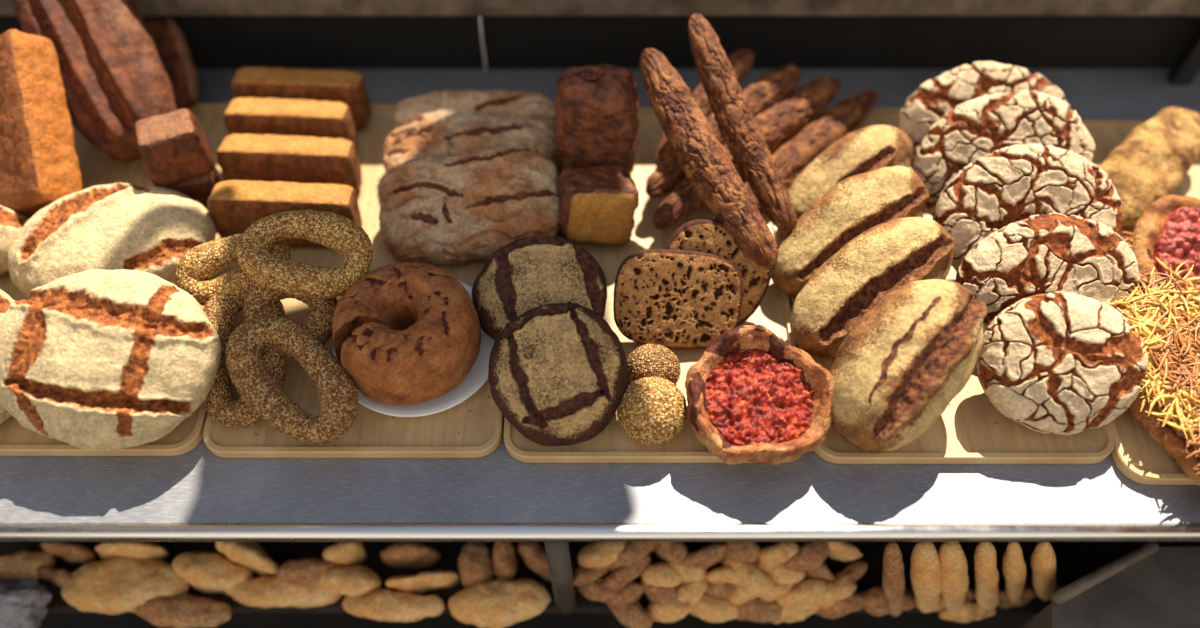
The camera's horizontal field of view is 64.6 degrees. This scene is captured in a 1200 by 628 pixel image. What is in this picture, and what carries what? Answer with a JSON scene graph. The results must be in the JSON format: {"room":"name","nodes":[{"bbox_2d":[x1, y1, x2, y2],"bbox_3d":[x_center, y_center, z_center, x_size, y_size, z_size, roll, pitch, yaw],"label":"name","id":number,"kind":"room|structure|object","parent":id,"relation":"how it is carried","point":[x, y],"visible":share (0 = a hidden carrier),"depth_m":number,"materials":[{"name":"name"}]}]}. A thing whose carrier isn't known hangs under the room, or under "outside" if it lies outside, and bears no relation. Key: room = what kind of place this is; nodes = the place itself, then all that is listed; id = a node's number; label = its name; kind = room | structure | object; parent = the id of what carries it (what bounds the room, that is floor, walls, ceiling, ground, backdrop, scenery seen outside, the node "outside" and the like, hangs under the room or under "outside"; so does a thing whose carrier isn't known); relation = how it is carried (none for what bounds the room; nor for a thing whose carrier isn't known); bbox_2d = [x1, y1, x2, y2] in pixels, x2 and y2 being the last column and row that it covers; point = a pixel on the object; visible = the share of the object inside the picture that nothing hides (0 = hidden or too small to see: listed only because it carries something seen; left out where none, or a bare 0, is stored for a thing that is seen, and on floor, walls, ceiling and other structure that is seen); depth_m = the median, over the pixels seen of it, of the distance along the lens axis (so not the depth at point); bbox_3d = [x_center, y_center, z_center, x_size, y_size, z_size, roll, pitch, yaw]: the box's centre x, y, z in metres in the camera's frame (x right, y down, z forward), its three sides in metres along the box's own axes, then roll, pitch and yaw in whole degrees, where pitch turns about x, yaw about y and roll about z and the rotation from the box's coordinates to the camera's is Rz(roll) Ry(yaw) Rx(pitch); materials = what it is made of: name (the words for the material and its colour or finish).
{"room":"food shop","nodes":[
{"label":"food shop","id":0,"kind":"room"},
{"bbox_2d":[38,613,1037,627],"bbox_3d":[0.000,0.121,2.164,6.000,0.050,5.000,0,55,0],"label":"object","id":1,"kind":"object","parent":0,"point":[51,620],"depth_m":1.81,"materials":[{"name":"concrete"}]},
{"bbox_2d":[0,542,1199,612],"bbox_3d":[0.000,0.145,1.360,2.400,0.020,0.562,0,55,0],"label":"shelf","id":2,"kind":"object","parent":1,"relation":"on","point":[1074,560],"visible":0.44,"depth_m":1.23,"materials":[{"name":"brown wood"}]},
{"bbox_2d":[0,576,51,627],"bbox_3d":[-0.728,0.356,1.157,0.104,0.071,0.072,4,55,3],"label":"paper bag","id":3,"kind":"object","parent":2,"relation":"on","point":[23,603],"visible":1,"depth_m":1.14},
{"bbox_2d":[0,550,54,580],"bbox_3d":[-0.737,0.319,1.205,0.081,0.034,0.039,-4,55,-3],"label":"loaf","id":4,"kind":"object","parent":2,"relation":"on","point":[22,565],"visible":0.87,"depth_m":1.19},
{"bbox_2d":[40,542,96,563],"bbox_3d":[-0.677,0.301,1.208,0.071,0.050,0.022,8,55,6],"label":"loaf","id":5,"kind":"object","parent":2,"relation":"on","point":[69,552],"visible":0.95,"depth_m":1.19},
{"bbox_2d":[61,557,189,614],"bbox_3d":[-0.593,0.338,1.187,0.156,0.042,0.070,-3,55,-2],"label":"loaf","id":6,"kind":"object","parent":2,"relation":"on","point":[113,586],"visible":0.94,"depth_m":1.17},
{"bbox_2d":[95,542,168,560],"bbox_3d":[-0.595,0.301,1.203,0.091,0.059,0.024,3,55,2],"label":"loaf","id":7,"kind":"object","parent":2,"relation":"on","point":[106,550],"visible":0.8,"depth_m":1.19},
{"bbox_2d":[134,594,231,627],"bbox_3d":[-0.515,0.366,1.171,0.121,0.036,0.041,4,55,3],"label":"loaf","id":8,"kind":"object","parent":2,"relation":"on","point":[184,610],"visible":1,"depth_m":1.16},
{"bbox_2d":[172,551,251,592],"bbox_3d":[-0.489,0.323,1.194,0.101,0.049,0.047,6,55,4],"label":"loaf","id":9,"kind":"object","parent":2,"relation":"on","point":[207,572],"visible":0.96,"depth_m":1.18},
{"bbox_2d":[216,542,279,576],"bbox_3d":[-0.443,0.303,1.196,0.092,0.068,0.034,22,58,15],"label":"loaf","id":10,"kind":"object","parent":2,"relation":"on","point":[250,555],"visible":0.84,"depth_m":1.17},
{"bbox_2d":[225,575,342,607],"bbox_3d":[-0.395,0.345,1.186,0.146,0.036,0.041,-3,55,-2],"label":"loaf","id":11,"kind":"object","parent":2,"relation":"on","point":[263,592],"visible":0.85,"depth_m":1.17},
{"bbox_2d":[276,556,335,584],"bbox_3d":[-0.367,0.323,1.187,0.075,0.059,0.034,-8,55,-6],"label":"loaf","id":12,"kind":"object","parent":2,"relation":"on","point":[309,570],"visible":0.76,"depth_m":1.17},
{"bbox_2d":[322,542,366,565],"bbox_3d":[-0.324,0.302,1.199,0.050,0.065,0.034,-3,55,-2],"label":"loaf","id":13,"kind":"object","parent":2,"relation":"on","point":[341,553],"visible":0.77,"depth_m":1.18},
{"bbox_2d":[319,565,381,595],"bbox_3d":[-0.312,0.333,1.187,0.079,0.049,0.040,9,55,6],"label":"loaf","id":14,"kind":"object","parent":2,"relation":"on","point":[347,580],"visible":0.95,"depth_m":1.17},
{"bbox_2d":[342,589,444,621],"bbox_3d":[-0.256,0.360,1.175,0.128,0.037,0.039,-1,55,-1],"label":"loaf","id":15,"kind":"object","parent":2,"relation":"on","point":[383,604],"visible":1,"depth_m":1.16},
{"bbox_2d":[380,542,440,567],"bbox_3d":[-0.241,0.303,1.202,0.075,0.058,0.026,2,55,2],"label":"loaf","id":16,"kind":"object","parent":2,"relation":"on","point":[399,554],"visible":0.98,"depth_m":1.19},
{"bbox_2d":[385,570,459,592],"bbox_3d":[-0.221,0.332,1.185,0.090,0.053,0.022,-6,55,-5],"label":"loaf","id":17,"kind":"object","parent":2,"relation":"on","point":[422,582],"visible":1,"depth_m":1.17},
{"bbox_2d":[458,542,494,587],"bbox_3d":[-0.156,0.315,1.198,0.046,0.051,0.067,-12,56,-8],"label":"loaf","id":18,"kind":"object","parent":2,"relation":"on","point":[475,558],"visible":0.79,"depth_m":1.18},
{"bbox_2d":[448,578,550,627],"bbox_3d":[-0.124,0.355,1.172,0.126,0.048,0.063,-8,55,-6],"label":"loaf","id":19,"kind":"object","parent":2,"relation":"on","point":[500,602],"visible":1,"depth_m":1.16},
{"bbox_2d":[491,542,517,578],"bbox_3d":[-0.122,0.308,1.199,0.036,0.057,0.056,-1,55,0],"label":"loaf","id":20,"kind":"object","parent":2,"relation":"on","point":[504,560],"visible":0.77,"depth_m":1.18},
{"bbox_2d":[518,542,550,580],"bbox_3d":[-0.079,0.311,1.201,0.065,0.051,0.031,32,61,20],"label":"loaf","id":21,"kind":"object","parent":2,"relation":"on","point":[533,554],"visible":0.71,"depth_m":1.18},
{"bbox_2d":[544,542,575,613],"bbox_3d":[-0.045,0.301,1.098,0.026,0.231,0.034,23,58,15],"label":"post","id":22,"kind":"object","parent":2,"relation":"on","point":[558,553],"visible":0.8,"depth_m":1.07,"materials":[{"name":"metal"}]},
{"bbox_2d":[577,577,618,602],"bbox_3d":[0.004,0.338,1.168,0.065,0.037,0.029,5,55,4],"label":"roll","id":23,"kind":"object","parent":2,"relation":"on","point":[595,590],"visible":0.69,"depth_m":1.15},
{"bbox_2d":[573,566,610,586],"bbox_3d":[-0.011,0.316,1.163,0.056,0.035,0.026,-16,57,-11],"label":"roll","id":24,"kind":"object","parent":23,"relation":"on","point":[582,576],"visible":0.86,"depth_m":1.15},
{"bbox_2d":[578,542,627,567],"bbox_3d":[0.007,0.290,1.156,0.070,0.040,0.032,-14,56,-10],"label":"roll","id":25,"kind":"object","parent":24,"relation":"on","point":[595,554],"visible":0.79,"depth_m":1.14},
{"bbox_2d":[607,601,651,627],"bbox_3d":[0.035,0.364,1.171,0.069,0.039,0.033,30,60,20],"label":"roll","id":26,"kind":"object","parent":2,"relation":"on","point":[632,614],"visible":0.8,"depth_m":1.15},
{"bbox_2d":[608,581,643,605],"bbox_3d":[0.033,0.342,1.165,0.049,0.038,0.028,-24,58,-16],"label":"roll","id":27,"kind":"object","parent":26,"relation":"on","point":[632,591],"visible":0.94,"depth_m":1.15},
{"bbox_2d":[603,555,650,589],"bbox_3d":[0.033,0.315,1.162,0.069,0.038,0.026,-35,62,-22],"label":"roll","id":28,"kind":"object","parent":27,"relation":"on","point":[623,575],"visible":0.91,"depth_m":1.15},
{"bbox_2d":[608,542,654,571],"bbox_3d":[0.040,0.288,1.158,0.071,0.039,0.030,-24,58,-16],"label":"roll","id":29,"kind":"object","parent":28,"relation":"on","point":[632,552],"visible":0.73,"depth_m":1.14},
{"bbox_2d":[647,602,691,622],"bbox_3d":[0.087,0.363,1.172,0.060,0.039,0.032,-10,56,-7],"label":"roll","id":30,"kind":"object","parent":2,"relation":"on","point":[658,612],"visible":0.74,"depth_m":1.16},
{"bbox_2d":[641,580,689,608],"bbox_3d":[0.081,0.341,1.165,0.065,0.038,0.032,20,57,14],"label":"roll","id":31,"kind":"object","parent":30,"relation":"on","point":[662,595],"visible":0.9,"depth_m":1.15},
{"bbox_2d":[641,562,682,586],"bbox_3d":[0.076,0.320,1.160,0.052,0.036,0.032,18,57,12],"label":"roll","id":32,"kind":"object","parent":31,"relation":"on","point":[661,574],"visible":1,"depth_m":1.15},
{"bbox_2d":[677,579,707,604],"bbox_3d":[0.108,0.341,1.163,0.056,0.042,0.029,-30,60,-19],"label":"roll","id":33,"kind":"object","parent":30,"relation":"on","point":[692,592],"visible":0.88,"depth_m":1.15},
{"bbox_2d":[666,561,706,584],"bbox_3d":[0.105,0.312,1.162,0.051,0.041,0.033,26,59,17],"label":"roll","id":34,"kind":"object","parent":33,"relation":"on","point":[689,574],"visible":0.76,"depth_m":1.15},
{"bbox_2d":[680,543,726,568],"bbox_3d":[0.128,0.293,1.154,0.066,0.041,0.025,-24,58,-16],"label":"roll","id":35,"kind":"object","parent":34,"relation":"on","point":[711,554],"visible":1,"depth_m":1.14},
{"bbox_2d":[736,597,782,622],"bbox_3d":[0.197,0.362,1.173,0.074,0.037,0.034,3,55,2],"label":"roll","id":36,"kind":"object","parent":2,"relation":"on","point":[759,610],"visible":0.8,"depth_m":1.16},
{"bbox_2d":[728,584,757,605],"bbox_3d":[0.182,0.335,1.169,0.058,0.040,0.034,-19,57,-13],"label":"roll","id":37,"kind":"object","parent":36,"relation":"on","point":[742,594],"visible":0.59,"depth_m":1.15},
{"bbox_2d":[722,558,774,596],"bbox_3d":[0.182,0.317,1.159,0.071,0.039,0.035,27,59,18],"label":"roll","id":38,"kind":"object","parent":37,"relation":"on","point":[752,577],"visible":0.86,"depth_m":1.14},
{"bbox_2d":[772,604,818,623],"bbox_3d":[0.241,0.365,1.171,0.074,0.038,0.026,-7,55,-5],"label":"roll","id":39,"kind":"object","parent":2,"relation":"on","point":[800,613],"visible":0.59,"depth_m":1.16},
{"bbox_2d":[776,578,827,608],"bbox_3d":[0.250,0.341,1.162,0.071,0.043,0.030,-7,55,-5],"label":"roll","id":40,"kind":"object","parent":39,"relation":"on","point":[809,591],"visible":0.92,"depth_m":1.15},
{"bbox_2d":[815,592,864,618],"bbox_3d":[0.300,0.357,1.175,0.071,0.040,0.029,-14,56,-9],"label":"roll","id":41,"kind":"object","parent":2,"relation":"on","point":[854,602],"visible":0.8,"depth_m":1.16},
{"bbox_2d":[815,581,855,607],"bbox_3d":[0.286,0.340,1.163,0.058,0.043,0.028,-16,57,-11],"label":"roll","id":42,"kind":"object","parent":41,"relation":"on","point":[831,595],"visible":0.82,"depth_m":1.15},
{"bbox_2d":[804,563,835,581],"bbox_3d":[0.266,0.312,1.164,0.055,0.037,0.024,23,58,15],"label":"roll","id":43,"kind":"object","parent":42,"relation":"on","point":[822,571],"visible":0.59,"depth_m":1.15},
{"bbox_2d":[783,542,830,571],"bbox_3d":[0.250,0.293,1.154,0.067,0.040,0.034,-7,55,-5],"label":"roll","id":44,"kind":"object","parent":43,"relation":"on","point":[811,555],"visible":0.91,"depth_m":1.14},
{"bbox_2d":[862,585,916,616],"bbox_3d":[0.360,0.354,1.177,0.075,0.040,0.035,-1,55,0],"label":"roll","id":45,"kind":"object","parent":2,"relation":"on","point":[875,604],"visible":0.67,"depth_m":1.16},
{"bbox_2d":[882,542,904,616],"bbox_3d":[0.345,0.313,1.115,0.056,0.150,0.026,31,61,20],"label":"stick","id":46,"kind":"object","parent":45,"relation":"on","point":[893,582],"visible":1,"depth_m":1.10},
{"bbox_2d":[916,587,974,611],"bbox_3d":[0.426,0.351,1.182,0.083,0.036,0.031,-6,55,-4],"label":"roll","id":47,"kind":"object","parent":2,"relation":"on","point":[970,596],"visible":0.17,"depth_m":1.17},
{"bbox_2d":[910,542,941,612],"bbox_3d":[0.382,0.311,1.116,0.061,0.151,0.036,36,62,22],"label":"stick","id":48,"kind":"object","parent":47,"relation":"on","point":[925,568],"visible":0.98,"depth_m":1.09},
{"bbox_2d":[939,600,995,622],"bbox_3d":[0.455,0.367,1.169,0.069,0.039,0.025,-4,55,-3],"label":"roll","id":49,"kind":"object","parent":2,"relation":"on","point":[970,611],"visible":0.85,"depth_m":1.16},
{"bbox_2d":[938,542,968,610],"bbox_3d":[0.413,0.310,1.116,0.063,0.151,0.036,24,59,16],"label":"stick","id":50,"kind":"object","parent":49,"relation":"on","point":[953,562],"visible":0.89,"depth_m":1.09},
{"bbox_2d":[974,542,999,610],"bbox_3d":[0.455,0.309,1.116,0.064,0.151,0.028,25,59,17],"label":"stick","id":51,"kind":"object","parent":49,"relation":"on","point":[987,597],"visible":0.99,"depth_m":1.10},
{"bbox_2d":[998,587,1037,607],"bbox_3d":[0.508,0.350,1.181,0.071,0.039,0.026,-6,55,-4],"label":"roll","id":52,"kind":"object","parent":2,"relation":"on","point":[1029,593],"visible":0.39,"depth_m":1.17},
{"bbox_2d":[1003,542,1026,602],"bbox_3d":[0.488,0.306,1.119,0.060,0.152,0.026,4,55,3],"label":"stick","id":53,"kind":"object","parent":52,"relation":"on","point":[1014,566],"visible":1,"depth_m":1.09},
{"bbox_2d":[1031,542,1056,600],"bbox_3d":[0.525,0.304,1.120,0.066,0.152,0.026,10,56,7],"label":"stick","id":54,"kind":"object","parent":2,"relation":"on","point":[1043,558],"visible":0.94,"depth_m":1.10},
{"bbox_2d":[1021,542,1199,627],"bbox_3d":[0.666,0.408,1.145,0.377,0.232,0.197,0,55,0],"label":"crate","id":55,"kind":"object","parent":2,"relation":"on","point":[1150,585],"visible":0.94,"depth_m":1.08,"materials":[{"name":"plastic"}]},
{"bbox_2d":[0,16,1199,68],"bbox_3d":[0.000,-0.147,1.713,4.400,0.997,0.058,0,55,0],"label":"wall","id":56,"kind":"structure","parent":0,"point":[213,42],"depth_m":1.33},
{"bbox_2d":[0,69,1199,541],"bbox_3d":[0.000,-0.055,1.175,2.500,0.033,0.708,0,55,0],"label":"shelf","id":57,"kind":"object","parent":56,"relation":"attached to","point":[196,495],"depth_m":0.99,"materials":[{"name":"white"}]},
{"bbox_2d":[0,205,26,275],"bbox_3d":[-0.766,-0.092,1.125,0.184,0.081,0.111,-1,55,-1],"label":"round loaf","id":58,"kind":"object","parent":57,"relation":"on","point":[11,222],"visible":0.48,"depth_m":1.11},
{"bbox_2d":[0,104,239,455],"bbox_3d":[-0.590,-0.070,1.160,0.324,0.013,0.530,0,55,0],"label":"wooden tray","id":59,"kind":"object","parent":57,"relation":"on","point":[96,168],"visible":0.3,"depth_m":1.13,"materials":[{"name":"brown wood"}]},
{"bbox_2d":[0,29,81,217],"bbox_3d":[-0.699,-0.230,1.159,0.100,0.172,0.220,-13,56,-9],"label":"loaf","id":60,"kind":"object","parent":59,"relation":"on","point":[39,164],"visible":0.91,"depth_m":1.13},
{"bbox_2d":[14,0,176,161],"bbox_3d":[-0.651,-0.348,1.217,0.141,0.182,0.311,-28,60,-18],"label":"loaf","id":61,"kind":"object","parent":59,"relation":"on","point":[114,76],"visible":0.82,"depth_m":1.18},
{"bbox_2d":[0,269,221,450],"bbox_3d":[-0.518,0.046,0.999,0.230,0.129,0.178,11,56,8],"label":"round loaf","id":62,"kind":"object","parent":59,"relation":"on","point":[94,359],"visible":1,"depth_m":0.96,"materials":[{"name":"food"}]},
{"bbox_2d":[8,183,215,299],"bbox_3d":[-0.574,-0.085,1.112,0.234,0.094,0.165,-13,56,-9],"label":"round loaf","id":63,"kind":"object","parent":59,"relation":"on","point":[115,226],"visible":0.68,"depth_m":1.08,"materials":[{"name":"food"}]},
{"bbox_2d":[142,16,198,109],"bbox_3d":[-0.616,-0.388,1.311,0.075,0.098,0.260,-20,57,-14],"label":"loaf","id":64,"kind":"object","parent":59,"relation":"on","point":[174,53],"visible":0.38,"depth_m":1.28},
{"bbox_2d":[154,153,221,208],"bbox_3d":[-0.512,-0.164,1.186,0.072,0.063,0.061,-12,56,-8],"label":"loaf","id":65,"kind":"object","parent":59,"relation":"on","point":[199,189],"visible":0.22,"depth_m":1.16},
{"bbox_2d":[134,109,213,186],"bbox_3d":[-0.509,-0.199,1.136,0.076,0.073,0.066,-22,58,-14],"label":"loaf","id":66,"kind":"object","parent":65,"relation":"on","point":[174,148],"visible":1,"depth_m":1.11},
{"bbox_2d":[203,105,503,457],"bbox_3d":[-0.265,-0.068,1.159,0.320,0.013,0.530,0,55,0],"label":"wooden tray","id":67,"kind":"object","parent":57,"relation":"on","point":[472,428],"visible":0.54,"depth_m":1.03,"materials":[{"name":"brown wood"}]},
{"bbox_2d":[203,292,286,427],"bbox_3d":[-0.392,0.043,1.039,0.103,0.067,0.165,-10,56,-7],"label":"ring","id":68,"kind":"object","parent":67,"relation":"on","point":[222,310],"visible":0.48,"depth_m":1.02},
{"bbox_2d":[175,234,290,305],"bbox_3d":[-0.412,-0.051,1.071,0.128,0.049,0.079,-17,57,-12],"label":"ring","id":69,"kind":"object","parent":68,"relation":"on","point":[195,268],"visible":0.59,"depth_m":1.05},
{"bbox_2d":[243,280,337,357],"bbox_3d":[-0.341,-0.003,1.040,0.106,0.062,0.096,15,56,10],"label":"ring","id":70,"kind":"object","parent":68,"relation":"on","point":[258,297],"visible":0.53,"depth_m":1.03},
{"bbox_2d":[236,210,372,298],"bbox_3d":[-0.326,-0.067,1.044,0.150,0.055,0.100,4,55,3],"label":"ring","id":71,"kind":"object","parent":70,"relation":"on","point":[339,233],"visible":0.99,"depth_m":1.03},
{"bbox_2d":[207,180,361,246],"bbox_3d":[-0.378,-0.120,1.147,0.174,0.077,0.052,3,55,2],"label":"loaf","id":72,"kind":"object","parent":67,"relation":"on","point":[233,205],"visible":0.58,"depth_m":1.12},
{"bbox_2d":[217,134,361,194],"bbox_3d":[-0.388,-0.185,1.191,0.170,0.079,0.051,2,55,2],"label":"loaf","id":73,"kind":"object","parent":67,"relation":"on","point":[248,157],"visible":0.73,"depth_m":1.17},
{"bbox_2d":[224,98,356,148],"bbox_3d":[-0.398,-0.238,1.228,0.161,0.078,0.051,3,55,2],"label":"loaf","id":74,"kind":"object","parent":67,"relation":"on","point":[256,116],"visible":0.55,"depth_m":1.20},
{"bbox_2d":[225,315,358,444],"bbox_3d":[-0.323,0.069,1.000,0.162,0.069,0.097,31,60,20],"label":"ring","id":75,"kind":"object","parent":67,"relation":"on","point":[337,392],"visible":1,"depth_m":0.98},
{"bbox_2d":[231,67,371,129],"bbox_3d":[-0.395,-0.285,1.262,0.173,0.077,0.051,3,55,2],"label":"loaf","id":76,"kind":"object","parent":67,"relation":"on","point":[348,88],"visible":0.59,"depth_m":1.24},
{"bbox_2d":[332,281,494,416],"bbox_3d":[-0.206,0.035,1.076,0.191,0.014,0.191,0,55,0],"label":"plate","id":77,"kind":"object","parent":67,"relation":"on","point":[477,376],"visible":0.16,"depth_m":1.03,"materials":[{"name":"white ceramic"}]},
{"bbox_2d":[332,262,481,404],"bbox_3d":[-0.209,0.018,1.030,0.157,0.098,0.158,-25,59,-16],"label":"cake","id":78,"kind":"object","parent":77,"relation":"on","point":[405,333],"visible":0.99,"depth_m":0.99,"materials":[{"name":"food"}]},
{"bbox_2d":[378,146,559,265],"bbox_3d":[-0.155,-0.133,1.150,0.226,0.087,0.142,-5,55,-4],"label":"loaf","id":79,"kind":"object","parent":67,"relation":"on","point":[459,209],"visible":0.86,"depth_m":1.12,"materials":[{"name":"food"}]},
{"bbox_2d":[383,113,555,175],"bbox_3d":[-0.165,-0.206,1.212,0.224,0.069,0.108,-3,55,-2],"label":"loaf","id":80,"kind":"object","parent":67,"relation":"on","point":[455,133],"visible":0.48,"depth_m":1.20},
{"bbox_2d":[393,89,556,132],"bbox_3d":[-0.163,-0.260,1.255,0.221,0.060,0.077,0,55,0],"label":"loaf","id":81,"kind":"object","parent":67,"relation":"on","point":[501,103],"visible":0.56,"depth_m":1.24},
{"bbox_2d":[504,108,800,462],"bbox_3d":[0.060,-0.063,1.155,0.326,0.013,0.530,0,55,0],"label":"wooden tray","id":82,"kind":"object","parent":57,"relation":"on","point":[612,445],"visible":0.23,"depth_m":1.10,"materials":[{"name":"brown wood"}]},
{"bbox_2d":[472,235,606,339],"bbox_3d":[-0.068,-0.023,1.075,0.153,0.083,0.135,5,55,3],"label":"round loaf","id":83,"kind":"object","parent":82,"relation":"on","point":[525,274],"visible":0.66,"depth_m":1.05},
{"bbox_2d":[488,301,627,445],"bbox_3d":[-0.043,0.060,1.006,0.145,0.102,0.144,37,63,23],"label":"round loaf","id":84,"kind":"object","parent":82,"relation":"on","point":[558,372],"visible":1,"depth_m":0.98,"materials":[{"name":"food"}]},
{"bbox_2d":[555,64,638,173],"bbox_3d":[-0.003,-0.230,1.172,0.104,0.161,0.090,-1,55,-1],"label":"loaf","id":85,"kind":"object","parent":82,"relation":"on","point":[597,106],"visible":0.84,"depth_m":1.12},
{"bbox_2d":[557,165,638,245],"bbox_3d":[-0.005,-0.131,1.144,0.099,0.094,0.085,-8,55,-6],"label":"loaf","id":86,"kind":"object","parent":82,"relation":"on","point":[597,205],"visible":0.97,"depth_m":1.12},
{"bbox_2d":[617,376,686,444],"bbox_3d":[0.055,0.100,1.004,0.072,0.058,0.074,-37,63,-23],"label":"seeded roll","id":87,"kind":"object","parent":82,"relation":"on","point":[651,410],"visible":0.98,"depth_m":0.98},
{"bbox_2d":[626,343,680,384],"bbox_3d":[0.057,0.058,1.044,0.060,0.042,0.057,-24,58,-16],"label":"seeded roll","id":88,"kind":"object","parent":82,"relation":"on","point":[647,360],"visible":0.7,"depth_m":1.03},
{"bbox_2d":[613,249,742,348],"bbox_3d":[0.087,-0.017,1.065,0.144,0.093,0.086,2,55,1],"label":"bread slice","id":89,"kind":"object","parent":82,"relation":"on","point":[668,298],"visible":0.95,"depth_m":1.06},
{"bbox_2d":[664,219,771,325],"bbox_3d":[0.128,-0.045,1.080,0.128,0.101,0.091,15,56,10],"label":"bread slice","id":90,"kind":"object","parent":82,"relation":"on","point":[710,236],"visible":0.44,"depth_m":1.07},
{"bbox_2d":[639,48,777,266],"bbox_3d":[0.117,-0.181,1.086,0.053,0.104,0.289,-23,58,-16],"label":"baguette","id":91,"kind":"object","parent":90,"relation":"on","point":[702,158],"visible":1,"depth_m":1.07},
{"bbox_2d":[645,65,800,197],"bbox_3d":[0.157,-0.240,1.212,0.286,0.055,0.050,-39,63,-24],"label":"baguette","id":92,"kind":"object","parent":82,"relation":"on","point":[773,86],"visible":0.49,"depth_m":1.21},
{"bbox_2d":[655,48,753,165],"bbox_3d":[0.132,-0.266,1.213,0.042,0.054,0.217,32,61,20],"label":"baguette","id":93,"kind":"object","parent":92,"relation":"on","point":[741,61],"visible":0.34,"depth_m":1.20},
{"bbox_2d":[653,76,841,229],"bbox_3d":[0.191,-0.214,1.208,0.354,0.051,0.053,-39,64,-24],"label":"baguette","id":94,"kind":"object","parent":82,"relation":"on","point":[779,123],"visible":0.62,"depth_m":1.21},
{"bbox_2d":[685,325,833,464],"bbox_3d":[0.169,0.086,1.002,0.156,0.074,0.148,-2,55,-2],"label":"tart","id":95,"kind":"object","parent":82,"relation":"on","point":[755,396],"visible":1,"depth_m":0.99,"materials":[{"name":"food"}]},
{"bbox_2d":[771,108,1114,463],"bbox_3d":[0.387,-0.062,1.155,0.323,0.013,0.530,0,55,0],"label":"wooden tray","id":96,"kind":"object","parent":57,"relation":"on","point":[970,430],"visible":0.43,"depth_m":1.01,"materials":[{"name":"brown wood"}]},
{"bbox_2d":[745,89,877,213],"bbox_3d":[0.260,-0.207,1.224,0.049,0.047,0.324,39,63,24],"label":"baguette","id":97,"kind":"object","parent":96,"relation":"on","point":[795,155],"visible":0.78,"depth_m":1.22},
{"bbox_2d":[771,166,929,297],"bbox_3d":[0.290,-0.094,1.107,0.193,0.112,0.106,-37,63,-23],"label":"loaf","id":98,"kind":"object","parent":96,"relation":"on","point":[856,204],"visible":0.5,"depth_m":1.08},
{"bbox_2d":[688,13,796,231],"bbox_3d":[0.161,-0.225,1.119,0.044,0.128,0.262,-21,58,-14],"label":"baguette","id":99,"kind":"object","parent":98,"relation":"on","point":[736,123],"visible":1,"depth_m":1.10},
{"bbox_2d":[788,125,912,219],"bbox_3d":[0.301,-0.162,1.162,0.172,0.099,0.093,-37,63,-23],"label":"loaf","id":100,"kind":"object","parent":96,"relation":"on","point":[870,148],"visible":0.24,"depth_m":1.14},
{"bbox_2d":[790,217,954,356],"bbox_3d":[0.305,-0.031,1.066,0.201,0.107,0.106,-27,59,-18],"label":"loaf","id":101,"kind":"object","parent":96,"relation":"on","point":[888,256],"visible":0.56,"depth_m":1.04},
{"bbox_2d":[830,279,986,452],"bbox_3d":[0.316,0.052,0.992,0.123,0.132,0.188,39,64,24],"label":"loaf","id":102,"kind":"object","parent":96,"relation":"on","point":[901,365],"visible":0.98,"depth_m":0.95,"materials":[{"name":"food"}]},
{"bbox_2d":[898,61,1070,169],"bbox_3d":[0.485,-0.233,1.196,0.219,0.125,0.133,0,55,0],"label":"bread loaf","id":103,"kind":"object","parent":96,"relation":"on","point":[936,97],"visible":0.27,"depth_m":1.18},
{"bbox_2d":[913,90,1094,216],"bbox_3d":[0.490,-0.177,1.151,0.216,0.135,0.145,-11,56,-8],"label":"bread loaf","id":104,"kind":"object","parent":96,"relation":"on","point":[978,127],"visible":0.43,"depth_m":1.13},
{"bbox_2d":[933,144,1122,271],"bbox_3d":[0.497,-0.105,1.100,0.220,0.136,0.141,-1,55,-1],"label":"bread loaf","id":105,"kind":"object","parent":96,"relation":"on","point":[1000,188],"visible":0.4,"depth_m":1.08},
{"bbox_2d":[956,212,1139,331],"bbox_3d":[0.500,-0.034,1.062,0.199,0.116,0.132,-11,56,-8],"label":"bread loaf","id":106,"kind":"object","parent":96,"relation":"on","point":[1051,252],"visible":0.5,"depth_m":1.04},
{"bbox_2d":[975,291,1147,434],"bbox_3d":[0.486,0.051,1.005,0.172,0.113,0.137,-1,55,-1],"label":"bread loaf","id":107,"kind":"object","parent":96,"relation":"on","point":[1058,362],"visible":0.98,"depth_m":0.98,"materials":[{"name":"food"}]},
{"bbox_2d":[1081,121,1199,484],"bbox_3d":[0.709,-0.042,1.141,0.324,0.013,0.530,0,55,0],"label":"wooden tray","id":108,"kind":"object","parent":57,"relation":"on","point":[1135,453],"visible":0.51,"depth_m":1.02,"materials":[{"name":"brown wood"}]},
{"bbox_2d":[1099,107,1199,226],"bbox_3d":[0.685,-0.182,1.197,0.232,0.065,0.086,-38,63,-23],"label":"loaf","id":109,"kind":"object","parent":108,"relation":"on","point":[1155,157],"visible":0.69,"depth_m":1.18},
{"bbox_2d":[1101,257,1199,485],"bbox_3d":[0.647,0.079,1.011,0.191,0.071,0.304,-23,58,-15],"label":"flatbread","id":110,"kind":"object","parent":108,"relation":"on","point":[1164,312],"visible":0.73,"depth_m":1.01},
{"bbox_2d":[1131,195,1199,284],"bbox_3d":[0.707,-0.061,1.098,0.180,0.061,0.143,26,59,17],"label":"tart","id":111,"kind":"object","parent":108,"relation":"on","point":[1168,229],"visible":0.73,"depth_m":1.10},
{"bbox_2d":[1167,23,1199,84],"bbox_3d":[0.822,-0.378,1.287,0.026,0.160,0.020,0,55,0],"label":"post","id":112,"kind":"object","parent":57,"relation":"on","point":[1186,67],"visible":1,"depth_m":1.32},
{"bbox_2d":[0,0,1199,15],"bbox_3d":[0.000,-0.471,1.252,4.400,0.127,0.087,0,55,0],"label":"trim","id":113,"kind":"structure","parent":56,"relation":"attached to","point":[146,7],"depth_m":1.26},
{"bbox_2d":[689,594,737,622],"bbox_3d":[0.140,0.363,1.171,0.067,0.039,0.032,11,56,8],"label":"roll","id":114,"kind":"object","parent":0,"point":[708,608],"visible":0.9,"depth_m":1.16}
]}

